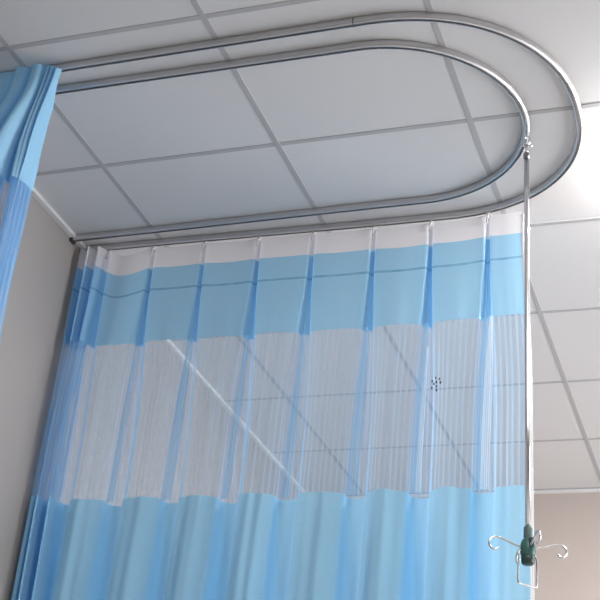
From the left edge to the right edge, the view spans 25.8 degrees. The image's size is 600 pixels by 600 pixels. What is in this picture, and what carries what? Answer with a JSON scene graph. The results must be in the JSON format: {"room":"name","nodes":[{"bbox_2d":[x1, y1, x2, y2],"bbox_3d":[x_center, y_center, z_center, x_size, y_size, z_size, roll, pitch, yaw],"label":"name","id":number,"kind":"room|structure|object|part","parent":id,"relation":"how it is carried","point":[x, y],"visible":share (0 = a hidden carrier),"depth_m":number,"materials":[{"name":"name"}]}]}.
{"room":"hospital room","nodes":[
{"label":"hospital room","id":0,"kind":"room"},
{"bbox_2d":[0,181,300,599],"bbox_3d":[-1.371,0.628,2.925,0.100,3.202,7.830,-5,-30,19],"label":"wall","id":1,"kind":"structure","parent":0,"point":[44,273],"depth_m":4.44,"materials":[{"name":"paint"}]},
{"bbox_2d":[30,187,304,492],"bbox_3d":[-1.171,-0.774,3.659,0.022,0.014,7.630,-5,-30,19],"label":"trim","id":2,"kind":"structure","parent":1,"relation":"attached to","point":[35,194],"depth_m":5.28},
{"bbox_2d":[0,0,599,494],"bbox_3d":[1.140,-1.016,2.895,5.112,0.101,7.830,-5,-30,19],"label":"ceiling","id":3,"kind":"structure","parent":0,"point":[366,90],"depth_m":4.03,"materials":[{"name":"tile"}]},
{"bbox_2d":[0,12,583,250],"bbox_3d":[-0.069,-0.470,3.999,1.832,0.024,1.002,-5,-30,19],"label":"rail","id":4,"kind":"object","parent":3,"relation":"attached to","point":[482,25],"visible":0.95,"depth_m":3.69,"materials":[{"name":"silver metal"}]},
{"bbox_2d":[0,64,61,341],"bbox_3d":[-1.020,0.574,3.110,0.435,2.834,0.146,-5,-30,19],"label":"privacy curtain","id":5,"kind":"object","parent":4,"relation":"hanging from","point":[27,94],"visible":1,"depth_m":3.59,"materials":[{"name":"blue fabric"}]},
{"bbox_3d":[-0.960,-0.079,3.465,0.411,0.539,0.146,-5,-30,19],"label":"net panel","id":6,"kind":"part","parent":5,"relation":"part of","materials":[{"name":"blue fabric"}]},
{"bbox_3d":[-0.909,-0.492,3.684,0.431,0.402,0.146,-5,-30,19],"label":"panel","id":7,"kind":"part","parent":5,"relation":"part of","materials":[{"name":"blue fabric"}]},
{"bbox_2d":[11,211,534,599],"bbox_3d":[-0.126,1.032,3.775,1.612,2.841,0.172,-4,-30,17],"label":"privacy curtain","id":8,"kind":"object","parent":4,"relation":"hanging from","point":[385,544],"visible":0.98,"depth_m":4.09,"materials":[{"name":"blue fabric"}]},
{"bbox_3d":[-0.170,1.443,3.554,1.595,1.903,0.172,-4,-30,17],"label":"panel","id":9,"kind":"part","parent":8,"relation":"part of","materials":[{"name":"blue fabric"}]},
{"bbox_3d":[-0.068,0.360,4.117,1.589,0.568,0.119,-4,-30,17],"label":"net panel","id":10,"kind":"part","parent":8,"relation":"part of","materials":[{"name":"white fabric"}]},
{"bbox_3d":[-0.042,-0.010,4.314,1.580,0.315,0.092,-4,-30,17],"label":"panel","id":11,"kind":"part","parent":8,"relation":"part of","materials":[{"name":"blue fabric"}]},
{"bbox_2d":[55,40,529,244],"bbox_3d":[-0.140,-0.465,4.023,1.682,0.024,0.818,-5,-30,19],"label":"rail","id":12,"kind":"object","parent":3,"relation":"attached to","point":[465,59],"visible":0.95,"depth_m":3.79,"materials":[{"name":"silver metal"}]},
{"bbox_2d":[488,131,567,588],"bbox_3d":[0.611,0.103,3.484,0.144,1.347,0.144,-16,-35,34],"label":"pole","id":13,"kind":"object","parent":12,"relation":"hanging from","point":[527,550],"visible":1,"depth_m":3.36,"materials":[{"name":"silver metal"}]},
{"bbox_2d":[0,0,599,495],"bbox_3d":[1.135,-0.971,2.871,4.912,0.003,7.630,-5,-30,19],"label":"ceiling grid","id":14,"kind":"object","parent":3,"relation":"attached to","point":[201,16],"depth_m":4.02,"materials":[{"name":"grey metal"}]},
{"bbox_2d":[534,492,599,599],"bbox_3d":[2.231,2.268,5.282,4.912,3.202,0.100,-5,-30,19],"label":"wall","id":15,"kind":"structure","parent":0,"point":[570,520],"depth_m":6.23,"materials":[{"name":"paint"}]},
{"bbox_2d":[346,488,599,498],"bbox_3d":[2.354,0.841,5.986,4.912,0.014,0.022,-5,-30,19],"label":"trim","id":16,"kind":"structure","parent":15,"relation":"attached to","point":[598,489],"depth_m":6.35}
]}

